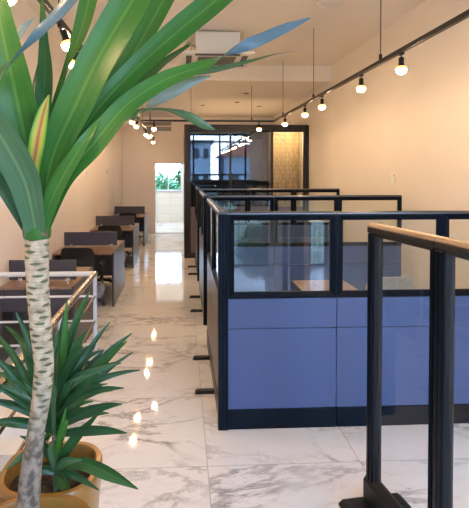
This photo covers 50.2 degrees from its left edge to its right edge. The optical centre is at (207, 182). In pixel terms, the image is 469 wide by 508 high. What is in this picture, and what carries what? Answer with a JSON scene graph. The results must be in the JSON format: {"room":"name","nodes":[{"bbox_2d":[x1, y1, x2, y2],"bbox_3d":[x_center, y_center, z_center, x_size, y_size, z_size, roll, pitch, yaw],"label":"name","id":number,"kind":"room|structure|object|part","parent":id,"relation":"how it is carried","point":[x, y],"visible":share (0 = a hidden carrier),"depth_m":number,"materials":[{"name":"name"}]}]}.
{"room":"open-plan office","nodes":[
{"label":"open-plan office","id":0,"kind":"room"},
{"bbox_2d":[0,0,122,286],"bbox_3d":[-2.204,1.318,6.224,0.200,6.790,18.000,0,1,-3],"label":"wall","id":1,"kind":"structure","parent":0,"point":[97,193],"depth_m":7.71,"materials":[{"name":"paint"}]},
{"bbox_2d":[156,164,183,221],"bbox_3d":[-1.256,-0.316,18.574,2.980,3.515,0.200,0,1,-3],"label":"wall","id":2,"kind":"structure","parent":0,"point":[169,205],"depth_m":18.49,"materials":[{"name":"beige tile"}]},
{"bbox_2d":[156,164,181,191],"bbox_3d":[-1.592,-0.261,18.502,1.242,1.192,0.150,0,1,-3],"label":"window","id":3,"kind":"structure","parent":2,"relation":"in","point":[168,190],"depth_m":18.52,"materials":[{"name":"white metal"}]},
{"bbox_2d":[122,116,272,232],"bbox_3d":[-0.305,-0.242,15.203,4.530,3.515,0.200,0,1,-3],"label":"wall","id":4,"kind":"structure","parent":0,"point":[140,156],"depth_m":15.02,"materials":[{"name":"paint"}]},
{"bbox_2d":[143,122,170,130],"bbox_3d":[-1.522,-1.695,14.993,0.852,0.266,0.027,0,1,-3],"label":"air vent","id":5,"kind":"object","parent":4,"relation":"in","point":[145,123],"visible":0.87,"depth_m":14.99,"materials":[{"name":"grey metal"}]},
{"bbox_3d":[-1.522,-1.778,14.995,0.852,0.101,0.019,0,1,-3],"label":"vent frame","id":6,"kind":"part","parent":5,"relation":"part of","materials":[{"name":"grey metal"}]},
{"bbox_2d":[24,0,424,116],"bbox_3d":[1.043,-2.079,8.021,6.880,0.475,21.400,0,1,-3],"label":"ceiling","id":7,"kind":"structure","parent":0,"point":[277,82],"depth_m":7.67,"materials":[{"name":"paint"}]},
{"bbox_2d":[37,0,154,138],"bbox_3d":[-1.134,-1.594,6.466,0.036,0.978,16.100,0,1,-3],"label":"track","id":8,"kind":"object","parent":7,"relation":"hanging from","point":[49,8],"visible":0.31,"depth_m":3.32,"materials":[{"name":"brown metal"}]},
{"bbox_2d":[57,24,69,50],"bbox_3d":[-0.932,-0.951,3.285,0.100,0.166,0.086,0,1,-3],"label":"track spotlight","id":9,"kind":"object","parent":8,"relation":"hanging from","point":[65,39],"visible":0.84,"depth_m":3.26,"materials":[{"name":"brown metal"}]},
{"bbox_3d":[-0.919,-0.895,3.287,0.077,0.052,0.077,-17,2,-2],"label":"bulb","id":10,"kind":"part","parent":9,"relation":"part of","materials":[{"name":"white glass"}]},
{"bbox_2d":[69,48,80,67],"bbox_3d":[-1.034,-0.964,3.859,0.100,0.166,0.086,0,1,-3],"label":"track spotlight","id":11,"kind":"object","parent":8,"relation":"hanging from","point":[79,50],"visible":0.38,"depth_m":3.84,"materials":[{"name":"white glass"}]},
{"bbox_2d":[141,91,272,121],"bbox_3d":[-0.012,-1.525,9.581,2.527,0.703,0.036,0,1,-3],"label":"track","id":12,"kind":"object","parent":7,"relation":"hanging from","point":[149,120],"visible":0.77,"depth_m":9.59,"materials":[{"name":"brown metal"}]},
{"bbox_3d":[-0.012,-1.191,9.588,2.527,0.036,0.036,0,1,-3],"label":"rail","id":13,"kind":"part","parent":12,"relation":"part of","materials":[{"name":"brown metal"}]},
{"bbox_2d":[181,31,254,67],"bbox_3d":[0.112,-1.924,7.200,0.998,0.350,0.950,0,1,-3],"label":"air conditioner","id":14,"kind":"object","parent":7,"relation":"hanging from","point":[207,44],"visible":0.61,"depth_m":6.83,"materials":[{"name":"white plastic"}]},
{"bbox_3d":[0.119,-1.934,7.171,0.616,0.288,0.708,0,1,-3],"label":"casing","id":15,"kind":"part","parent":14,"relation":"part of","materials":[{"name":"white plastic"}]},
{"bbox_2d":[317,0,342,8],"bbox_3d":[1.407,-2.057,5.767,0.300,0.020,0.300,0,1,-3],"label":"ceiling vent","id":16,"kind":"object","parent":7,"relation":"in","point":[325,4],"visible":1,"depth_m":5.74,"materials":[{"name":"paint"}]},
{"bbox_2d":[273,0,468,121],"bbox_3d":[1.557,-1.542,4.114,0.036,0.978,11.120,0,1,-3],"label":"track","id":17,"kind":"object","parent":7,"relation":"hanging from","point":[457,19],"visible":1,"depth_m":4.37,"materials":[{"name":"brown metal"}]},
{"bbox_2d":[302,105,307,116],"bbox_3d":[1.397,-1.034,7.204,0.086,0.172,0.086,0,1,-3],"label":"track spotlight","id":18,"kind":"object","parent":17,"relation":"hanging from","point":[304,114],"visible":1,"depth_m":7.18,"materials":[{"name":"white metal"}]},
{"bbox_2d":[319,96,324,109],"bbox_3d":[1.442,-1.015,6.327,0.086,0.172,0.086,0,1,-3],"label":"track spotlight","id":19,"kind":"object","parent":17,"relation":"hanging from","point":[321,106],"visible":1,"depth_m":6.31,"materials":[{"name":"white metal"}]},
{"bbox_2d":[357,74,365,91],"bbox_3d":[1.514,-0.984,4.945,0.086,0.172,0.086,0,1,-3],"label":"track spotlight","id":20,"kind":"object","parent":17,"relation":"hanging from","point":[360,88],"visible":1,"depth_m":4.92,"materials":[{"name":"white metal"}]},
{"bbox_2d":[396,52,406,73],"bbox_3d":[1.561,-0.964,4.039,0.086,0.172,0.086,0,1,-3],"label":"track spotlight","id":21,"kind":"object","parent":17,"relation":"hanging from","point":[401,69],"visible":1,"depth_m":4.02,"materials":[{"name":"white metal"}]},
{"bbox_3d":[1.561,-0.904,4.040,0.077,0.052,0.077,0,1,-3],"label":"bulb","id":22,"kind":"part","parent":21,"relation":"part of","materials":[{"name":"white glass"}]},
{"bbox_2d":[0,222,468,507],"bbox_3d":[1.043,1.797,8.107,6.880,0.250,21.400,0,1,-3],"label":"floor","id":23,"kind":"structure","parent":0,"point":[173,449],"depth_m":3.47,"materials":[{"name":"stone"}]},
{"bbox_2d":[0,259,92,360],"bbox_3d":[-1.679,1.255,5.339,0.718,0.955,1.020,0,1,-3],"label":"office desk","id":24,"kind":"object","parent":23,"relation":"on","point":[62,285],"visible":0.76,"depth_m":5.03,"materials":[{"name":"brown wood"}]},
{"bbox_3d":[-2.023,1.376,5.324,0.028,0.714,1.020,0,1,-3],"label":"panel","id":25,"kind":"part","parent":24,"relation":"part of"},
{"bbox_3d":[-1.334,1.363,5.359,0.028,0.740,1.020,0,1,-3],"label":"panel","id":26,"kind":"part","parent":24,"relation":"part of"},
{"bbox_2d":[0,271,97,453],"bbox_3d":[-1.352,1.321,1.962,1.050,0.973,5.000,0,1,-3],"label":"stair railing","id":27,"kind":"object","parent":23,"relation":"on","point":[57,317],"visible":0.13,"depth_m":4.37,"materials":[{"name":"white metal"}]},
{"bbox_3d":[-1.500,0.803,4.402,1.000,0.044,0.044,0,1,-3],"label":"handrail","id":28,"kind":"part","parent":27,"relation":"part of","materials":[{"name":"white metal"}]},
{"bbox_3d":[-0.872,0.857,1.954,0.048,0.047,4.955,0,1,-3],"label":"handrail","id":29,"kind":"part","parent":27,"relation":"part of","materials":[{"name":"gold metal"}]},
{"bbox_3d":[-1.001,1.285,4.439,0.036,0.924,0.036,0,1,-3],"label":"post","id":30,"kind":"part","parent":27,"relation":"part of","materials":[{"name":"white metal"}]},
{"bbox_2d":[0,291,139,507],"bbox_3d":[-0.650,1.136,2.130,0.721,1.336,0.485,0,1,-5],"label":"potted plant","id":31,"kind":"object","parent":23,"relation":"on","point":[75,467],"visible":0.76,"depth_m":2.07,"materials":[{"name":"green plant"}]},
{"bbox_3d":[-0.663,1.504,2.132,0.410,0.600,0.410,0,1,-3],"label":"planter","id":32,"kind":"part","parent":31,"relation":"part of","materials":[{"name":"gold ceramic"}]},
{"bbox_3d":[-0.666,1.075,2.144,0.046,0.417,0.028,0,1,13],"label":"stem","id":33,"kind":"part","parent":31,"relation":"part of","materials":[{"name":"green plant"}]},
{"bbox_2d":[61,248,105,305],"bbox_3d":[-1.714,1.268,6.803,0.620,0.865,0.648,0,1,0],"label":"office chair","id":34,"kind":"object","parent":23,"relation":"on","point":[85,257],"visible":0.37,"depth_m":6.55,"materials":[{"name":"black fabric"}]},
{"bbox_3d":[-1.714,1.014,6.549,0.440,0.345,0.150,0,1,0],"label":"backrest","id":35,"kind":"part","parent":34,"relation":"part of","materials":[{"name":"black fabric"}]},
{"bbox_3d":[-1.714,1.233,6.809,0.500,0.075,0.500,0,1,0],"label":"seat","id":36,"kind":"part","parent":34,"relation":"part of","materials":[{"name":"black"}]},
{"bbox_3d":[-1.466,1.164,6.808,0.123,0.218,0.240,0,1,0],"label":"armrest","id":37,"kind":"part","parent":34,"relation":"part of","materials":[{"name":"black plastic"}]},
{"bbox_2d":[53,232,124,306],"bbox_3d":[-1.735,1.208,7.468,0.827,0.955,1.280,0,1,-3],"label":"office desk","id":38,"kind":"object","parent":23,"relation":"on","point":[105,245],"visible":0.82,"depth_m":7.45,"materials":[{"name":"brown wood"}]},
{"bbox_3d":[-2.134,1.329,7.450,0.028,0.714,1.280,0,1,-3],"label":"panel","id":39,"kind":"part","parent":38,"relation":"part of","materials":[{"name":"black"}]},
{"bbox_3d":[-1.336,1.315,7.491,0.028,0.740,1.280,0,1,-3],"label":"panel","id":40,"kind":"part","parent":38,"relation":"part of","materials":[{"name":"white laminate"}]},
{"bbox_2d":[91,231,111,283],"bbox_3d":[-1.723,1.240,8.097,0.620,0.865,0.648,0,1,-17],"label":"office chair","id":41,"kind":"object","parent":23,"relation":"on","point":[101,279],"visible":0.08,"depth_m":8.08,"materials":[{"name":"black plastic"}]},
{"bbox_2d":[98,225,127,267],"bbox_3d":[-1.857,1.208,9.559,0.620,0.865,0.648,0,1,-6],"label":"office chair","id":42,"kind":"object","parent":23,"relation":"on","point":[113,228],"visible":0.2,"depth_m":9.29,"materials":[{"name":"black plastic"}]},
{"bbox_3d":[-1.832,0.953,9.306,0.440,0.345,0.150,0,1,-6],"label":"backrest","id":43,"kind":"part","parent":42,"relation":"part of","materials":[{"name":"black fabric"}]},
{"bbox_2d":[90,216,138,267],"bbox_3d":[-1.879,1.148,10.224,0.827,0.955,1.280,0,1,-3],"label":"office desk","id":44,"kind":"object","parent":23,"relation":"on","point":[128,226],"visible":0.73,"depth_m":10.20,"materials":[{"name":"brown wood"}]},
{"bbox_3d":[-1.480,1.255,10.247,0.028,0.740,1.280,0,1,-3],"label":"panel","id":45,"kind":"part","parent":44,"relation":"part of","materials":[{"name":"white laminate"}]},
{"bbox_2d":[119,213,139,222],"bbox_3d":[-2.003,1.146,12.375,0.620,0.865,0.648,0,1,-12],"label":"office chair","id":46,"kind":"object","parent":23,"relation":"on","point":[120,214],"visible":0.11,"depth_m":12.09,"materials":[{"name":"black fabric"}]},
{"bbox_2d":[113,206,147,245],"bbox_3d":[-2.025,1.086,13.040,0.827,0.955,1.280,0,1,-3],"label":"office desk","id":47,"kind":"object","parent":23,"relation":"on","point":[141,215],"visible":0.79,"depth_m":13.02,"materials":[{"name":"brown wood"}]},
{"bbox_3d":[-1.626,1.193,13.063,0.028,0.740,1.280,0,1,-3],"label":"panel","id":48,"kind":"part","parent":47,"relation":"part of","materials":[{"name":"white laminate"}]},
{"bbox_2d":[0,0,309,507],"bbox_3d":[-0.217,0.457,1.748,1.262,2.709,0.521,0,1,-20],"label":"potted plant","id":49,"kind":"object","parent":23,"relation":"on","point":[46,144],"visible":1,"depth_m":1.61,"materials":[{"name":"green plant"}]},
{"bbox_3d":[-0.599,1.493,1.689,0.400,0.640,0.400,0,1,-3],"label":"planter","id":50,"kind":"part","parent":49,"relation":"part of","materials":[{"name":"gold metal"}]},
{"bbox_2d":[188,186,197,266],"bbox_3d":[-0.219,0.849,9.861,0.370,1.568,0.896,0,1,-3],"label":"partition panel","id":51,"kind":"object","parent":23,"relation":"on","point":[195,186],"visible":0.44,"depth_m":10.10,"materials":[{"name":"black metal"}]},
{"bbox_3d":[-0.219,0.387,9.851,0.050,0.603,0.896,0,1,-3],"label":"glass frame","id":52,"kind":"part","parent":51,"relation":"part of","materials":[{"name":"black"}]},
{"bbox_2d":[188,187,199,274],"bbox_3d":[-0.172,0.869,8.962,0.370,1.568,0.896,0,1,-3],"label":"partition panel","id":53,"kind":"object","parent":23,"relation":"on","point":[196,187],"visible":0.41,"depth_m":9.38,"materials":[{"name":"black metal"}]},
{"bbox_3d":[-0.172,0.407,8.952,0.050,0.603,0.896,0,1,-3],"label":"glass frame","id":54,"kind":"part","parent":53,"relation":"part of","materials":[{"name":"black"}]},
{"bbox_2d":[189,190,202,298],"bbox_3d":[-0.093,0.903,7.435,0.370,1.568,0.896,0,1,-3],"label":"partition panel","id":55,"kind":"object","parent":23,"relation":"on","point":[200,191],"visible":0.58,"depth_m":7.38,"materials":[{"name":"black"}]},
{"bbox_3d":[-0.093,0.440,7.425,0.050,0.603,0.896,0,1,-3],"label":"glass frame","id":56,"kind":"part","parent":55,"relation":"part of","materials":[{"name":"black"}]},
{"bbox_2d":[190,192,205,312],"bbox_3d":[-0.046,0.922,6.536,0.370,1.568,0.896,0,1,-3],"label":"partition panel","id":57,"kind":"object","parent":23,"relation":"on","point":[202,193],"visible":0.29,"depth_m":6.66,"materials":[{"name":"black"}]},
{"bbox_3d":[-0.046,0.460,6.526,0.050,0.603,0.896,0,1,-3],"label":"glass frame","id":58,"kind":"part","parent":57,"relation":"part of","materials":[{"name":"black"}]},
{"bbox_2d":[197,189,200,280],"bbox_3d":[-0.147,0.880,8.474,0.072,1.568,0.074,0,1,-3],"label":"post","id":59,"kind":"object","parent":23,"relation":"on","point":[197,189],"visible":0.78,"depth_m":8.44,"materials":[{"name":"black metal"}]},
{"bbox_2d":[193,198,214,373],"bbox_3d":[0.035,0.957,4.979,0.370,1.568,0.896,0,1,-3],"label":"partition panel","id":60,"kind":"object","parent":23,"relation":"on","point":[210,201],"visible":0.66,"depth_m":4.96,"materials":[{"name":"black metal"}]},
{"bbox_3d":[0.035,0.494,4.969,0.050,0.603,0.896,0,1,-3],"label":"glass frame","id":61,"kind":"part","parent":60,"relation":"part of","materials":[{"name":"black"}]},
{"bbox_3d":[0.035,1.670,4.994,0.050,0.142,0.896,0,1,-3],"label":"rail","id":62,"kind":"part","parent":60,"relation":"part of","materials":[{"name":"black"}]},
{"bbox_3d":[0.035,0.494,4.969,0.006,0.523,0.820,0,1,-3],"label":"glass pane","id":63,"kind":"part","parent":60,"relation":"part of","materials":[{"name":"clear glass"}]},
{"bbox_2d":[203,195,208,324],"bbox_3d":[-0.021,0.933,6.048,0.072,1.568,0.074,0,1,-3],"label":"post","id":64,"kind":"object","parent":23,"relation":"on","point":[205,197],"visible":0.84,"depth_m":6.01,"materials":[{"name":"black metal"}]},
{"bbox_2d":[195,203,223,414],"bbox_3d":[0.081,0.977,4.080,0.370,1.568,0.896,0,1,-3],"label":"partition panel","id":65,"kind":"object","parent":23,"relation":"on","point":[215,208],"visible":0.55,"depth_m":4.20,"materials":[{"name":"black metal"}]},
{"bbox_3d":[0.081,0.514,4.070,0.050,0.603,0.896,0,1,-3],"label":"glass frame","id":66,"kind":"part","parent":65,"relation":"part of","materials":[{"name":"black"}]},
{"bbox_3d":[0.081,1.689,4.096,0.050,0.142,0.896,0,1,-3],"label":"rail","id":67,"kind":"part","parent":65,"relation":"part of","materials":[{"name":"black"}]},
{"bbox_3d":[0.081,0.514,4.070,0.006,0.523,0.820,0,1,-3],"label":"glass pane","id":68,"kind":"part","parent":65,"relation":"part of","materials":[{"name":"clear glass"}]},
{"bbox_2d":[218,211,227,430],"bbox_3d":[0.107,0.987,3.592,0.072,1.568,0.074,0,1,-3],"label":"post","id":69,"kind":"object","parent":23,"relation":"on","point":[222,215],"visible":1,"depth_m":3.56,"materials":[{"name":"black metal"}]},
{"bbox_2d":[201,189,247,242],"bbox_3d":[0.280,0.879,8.497,0.786,1.568,0.050,0,1,-3],"label":"partition panel","id":70,"kind":"object","parent":23,"relation":"on","point":[240,229],"visible":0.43,"depth_m":8.49,"materials":[{"name":"black"}]},
{"bbox_3d":[0.280,0.417,8.487,0.786,0.603,0.050,0,1,-3],"label":"glass frame","id":71,"kind":"part","parent":70,"relation":"part of","materials":[{"name":"black"}]},
{"bbox_2d":[209,195,273,290],"bbox_3d":[0.406,0.933,6.071,0.786,1.568,0.050,0,1,-3],"label":"partition panel","id":72,"kind":"object","parent":23,"relation":"on","point":[253,262],"visible":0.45,"depth_m":6.06,"materials":[{"name":"black"}]},
{"bbox_3d":[0.406,0.470,6.061,0.786,0.603,0.050,0,1,-3],"label":"glass frame","id":73,"kind":"part","parent":72,"relation":"part of","materials":[{"name":"black"}]},
{"bbox_2d":[184,124,308,257],"bbox_3d":[0.726,0.125,12.966,2.698,2.879,4.389,0,1,-3],"label":"glass wall","id":74,"kind":"structure","parent":23,"relation":"on","point":[231,156],"depth_m":10.79,"materials":[{"name":"glass"}]},
{"bbox_3d":[-0.465,0.184,10.757,0.090,2.859,0.100,0,1,-3],"label":"post","id":75,"kind":"part","parent":74,"relation":"part of","materials":[{"name":"brown metal"}]},
{"bbox_3d":[0.043,0.203,10.772,0.926,2.698,0.028,0,1,-3],"label":"sliding sash","id":76,"kind":"part","parent":74,"relation":"part of","materials":[{"name":"brown metal"}]},
{"bbox_3d":[0.043,-0.294,10.761,0.838,1.614,0.006,0,1,-3],"label":"glass pane","id":77,"kind":"part","parent":74,"relation":"part of","materials":[{"name":"clear glass"}]},
{"bbox_3d":[0.931,-0.296,10.839,0.886,1.614,0.006,0,1,-3],"label":"glass pane","id":78,"kind":"part","parent":74,"relation":"part of","materials":[{"name":"clear glass"}]},
{"bbox_3d":[0.931,0.202,10.850,0.974,2.698,0.028,0,1,-3],"label":"sliding sash","id":79,"kind":"part","parent":74,"relation":"part of","materials":[{"name":"brown metal"}]},
{"bbox_3d":[1.736,0.202,10.860,0.754,2.698,0.028,0,1,-3],"label":"sliding sash","id":80,"kind":"part","parent":74,"relation":"part of","materials":[{"name":"brown metal"}]},
{"bbox_3d":[2.149,0.181,10.893,0.072,2.859,0.100,0,1,-3],"label":"post","id":81,"kind":"part","parent":74,"relation":"part of","materials":[{"name":"brown metal"}]},
{"bbox_2d":[248,189,293,264],"bbox_3d":[1.069,0.878,8.538,0.786,1.568,0.050,0,1,-3],"label":"partition panel","id":82,"kind":"object","parent":23,"relation":"on","point":[258,232],"visible":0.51,"depth_m":8.51,"materials":[{"name":"black"}]},
{"bbox_3d":[1.069,0.416,8.528,0.786,0.603,0.050,0,1,-3],"label":"glass frame","id":83,"kind":"part","parent":82,"relation":"part of","materials":[{"name":"black"}]},
{"bbox_2d":[228,211,336,429],"bbox_3d":[0.534,0.987,3.615,0.786,1.568,0.050,0,1,-3],"label":"partition panel","id":84,"kind":"object","parent":23,"relation":"on","point":[282,344],"visible":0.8,"depth_m":3.60,"materials":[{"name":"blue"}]},
{"bbox_3d":[0.534,1.700,3.631,0.786,0.142,0.050,0,1,-3],"label":"rail","id":85,"kind":"part","parent":84,"relation":"part of","materials":[{"name":"black metal"}]},
{"bbox_3d":[0.534,0.524,3.605,0.786,0.603,0.050,0,1,-3],"label":"glass frame","id":86,"kind":"part","parent":84,"relation":"part of","materials":[{"name":"black"}]},
{"bbox_2d":[273,132,299,206],"bbox_3d":[1.721,0.170,11.647,0.847,2.847,0.050,0,1,-3],"label":"screen","id":87,"kind":"object","parent":23,"relation":"on","point":[289,150],"visible":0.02,"depth_m":11.61,"materials":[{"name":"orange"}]},
{"bbox_2d":[273,133,301,206],"bbox_3d":[1.718,0.246,11.282,0.667,2.711,0.583,0,1,-3],"label":"dried branches","id":88,"kind":"object","parent":23,"relation":"on","point":[294,141],"visible":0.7,"depth_m":11.20,"materials":[{"name":"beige dried plant branches"}]},
{"bbox_2d":[274,195,337,290],"bbox_3d":[1.195,0.932,6.112,0.786,1.568,0.050,0,1,-3],"label":"partition panel","id":89,"kind":"object","parent":23,"relation":"on","point":[292,260],"visible":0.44,"depth_m":6.09,"materials":[{"name":"black"}]},
{"bbox_3d":[1.195,0.469,6.102,0.786,0.603,0.050,0,1,-3],"label":"glass frame","id":90,"kind":"part","parent":89,"relation":"part of","materials":[{"name":"black"}]},
{"bbox_2d":[294,188,339,241],"bbox_3d":[1.858,0.877,8.579,0.786,1.568,0.050,0,1,-3],"label":"partition panel","id":91,"kind":"object","parent":23,"relation":"on","point":[303,231],"visible":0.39,"depth_m":8.55,"materials":[{"name":"black"}]},
{"bbox_3d":[1.858,0.415,8.569,0.786,0.603,0.050,0,1,-3],"label":"glass frame","id":92,"kind":"part","parent":91,"relation":"part of","materials":[{"name":"black"}]},
{"bbox_2d":[292,280,357,290],"bbox_3d":[1.162,1.382,4.453,0.540,0.740,1.390,0,1,-3],"label":"desk","id":93,"kind":"object","parent":23,"relation":"on","point":[301,285],"visible":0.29,"depth_m":4.89,"materials":[{"name":"brown wood"}]},
{"bbox_2d":[338,195,401,289],"bbox_3d":[1.984,0.931,6.153,0.786,1.568,0.050,0,1,-3],"label":"partition panel","id":94,"kind":"object","parent":23,"relation":"on","point":[355,254],"visible":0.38,"depth_m":6.13,"materials":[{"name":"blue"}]},
{"bbox_3d":[1.984,0.469,6.143,0.786,0.603,0.050,0,1,-3],"label":"glass frame","id":95,"kind":"part","parent":94,"relation":"part of","materials":[{"name":"black"}]},
{"bbox_2d":[338,222,438,507],"bbox_3d":[0.963,1.010,2.503,0.380,1.570,0.599,0,1,-10],"label":"glass screen","id":96,"kind":"object","parent":23,"relation":"on","point":[375,493],"visible":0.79,"depth_m":2.71,"materials":[{"name":"black"}]},
{"bbox_3d":[0.963,1.702,2.518,0.080,0.125,0.599,0,1,-10],"label":"rail","id":97,"kind":"part","parent":96,"relation":"part of","materials":[{"name":"black metal"}]},
{"bbox_3d":[0.964,0.264,2.485,0.062,0.031,0.593,0,1,-10],"label":"rail","id":98,"kind":"part","parent":96,"relation":"part of","materials":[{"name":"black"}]},
{"bbox_3d":[0.967,0.963,2.481,0.044,1.365,0.499,0,1,-10],"label":"frame","id":99,"kind":"part","parent":96,"relation":"part of","materials":[{"name":"black metal"}]},
{"bbox_2d":[365,277,411,289],"bbox_3d":[1.714,1.308,5.000,0.620,0.865,0.648,0,1,-3],"label":"office chair","id":100,"kind":"object","parent":23,"relation":"on","point":[389,283],"visible":0.02,"depth_m":4.71,"materials":[{"name":"grey plastic"}]},
{"bbox_2d":[336,211,443,426],"bbox_3d":[1.323,0.986,3.656,0.786,1.568,0.050,0,1,-3],"label":"partition panel","id":101,"kind":"object","parent":23,"relation":"on","point":[405,312],"visible":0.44,"depth_m":3.64,"materials":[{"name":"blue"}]},
{"bbox_3d":[1.323,1.699,3.672,0.786,0.142,0.050,0,1,-3],"label":"rail","id":102,"kind":"part","parent":101,"relation":"part of","materials":[{"name":"black metal"}]},
{"bbox_3d":[1.323,0.523,3.646,0.786,0.603,0.050,0,1,-3],"label":"glass frame","id":103,"kind":"part","parent":101,"relation":"part of","materials":[{"name":"black"}]},
{"bbox_2d":[432,236,468,507],"bbox_3d":[1.072,1.025,1.825,0.080,1.570,0.769,0,1,-8],"label":"glass screen","id":104,"kind":"object","parent":23,"relation":"on","point":[447,250],"visible":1,"depth_m":2.13,"materials":[{"name":"black"}]},
{"bbox_3d":[1.072,0.279,1.809,0.062,0.031,0.769,0,1,-8],"label":"rail","id":105,"kind":"part","parent":104,"relation":"part of","materials":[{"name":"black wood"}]},
{"bbox_3d":[1.075,0.978,1.804,0.044,1.365,0.675,0,1,-8],"label":"frame","id":106,"kind":"part","parent":104,"relation":"part of","materials":[{"name":"black"}]},
{"bbox_2d":[444,210,468,423],"bbox_3d":[2.112,0.985,3.697,0.786,1.568,0.050,0,1,-3],"label":"partition panel","id":107,"kind":"object","parent":23,"relation":"on","point":[461,356],"visible":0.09,"depth_m":3.67,"materials":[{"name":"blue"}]},
{"bbox_3d":[2.112,0.522,3.687,0.786,0.603,0.050,0,1,-3],"label":"glass frame","id":108,"kind":"part","parent":107,"relation":"part of","materials":[{"name":"black"}]},
{"bbox_3d":[2.112,1.698,3.713,0.786,0.142,0.050,0,1,-3],"label":"rail","id":109,"kind":"part","parent":107,"relation":"part of","materials":[{"name":"black metal"}]},
{"bbox_2d":[273,0,468,288],"bbox_3d":[2.415,-0.231,8.434,0.200,3.790,14.000,0,1,-3],"label":"wall","id":110,"kind":"structure","parent":0,"point":[413,125],"depth_m":6.16,"materials":[{"name":"paint"}]},
{"bbox_2d":[391,173,395,183],"bbox_3d":[2.407,-0.063,6.494,0.017,0.140,0.140,0,1,-3],"label":"wall switch","id":111,"kind":"object","parent":110,"relation":"attached to","point":[393,175],"visible":1,"depth_m":6.47,"materials":[{"name":"white paint"}]},
{"label":"outside","id":112,"kind":"structure","parent":0,"visible":0},
{"bbox_3d":[-2.044,1.235,39.347,40.000,0.300,41.274,0,1,-3],"label":"floor","id":113,"kind":"structure","parent":112,"visible":0},
{"bbox_2d":[156,170,179,189],"bbox_3d":[-2.536,0.629,24.972,2.664,2.605,2.506,-1,2,-41],"label":"tree","id":114,"kind":"object","parent":113,"relation":"on","point":[160,185],"visible":0.14,"depth_m":24.50,"materials":[{"name":"green plant"}]},
{"bbox_2d":[169,168,180,189],"bbox_3d":[-1.022,0.288,30.035,2.975,3.194,3.016,0,1,-3],"label":"tree","id":115,"kind":"object","parent":113,"relation":"on","point":[177,177],"visible":0.06,"depth_m":29.62,"materials":[{"name":"green plant"}]},
{"bbox_3d":[-1.314,3.433,1.955,1.130,2.750,5.390,0,1,-3],"label":"wall","id":116,"kind":"structure","parent":0,"visible":0},
{"bbox_2d":[0,392,80,470],"bbox_3d":[-1.405,3.067,2.222,0.978,2.470,4.528,0,1,-3],"label":"staircase","id":117,"kind":"structure","parent":116,"relation":"attached to","point":[10,439],"depth_m":3.81,"materials":[{"name":"white paint"}]}
]}

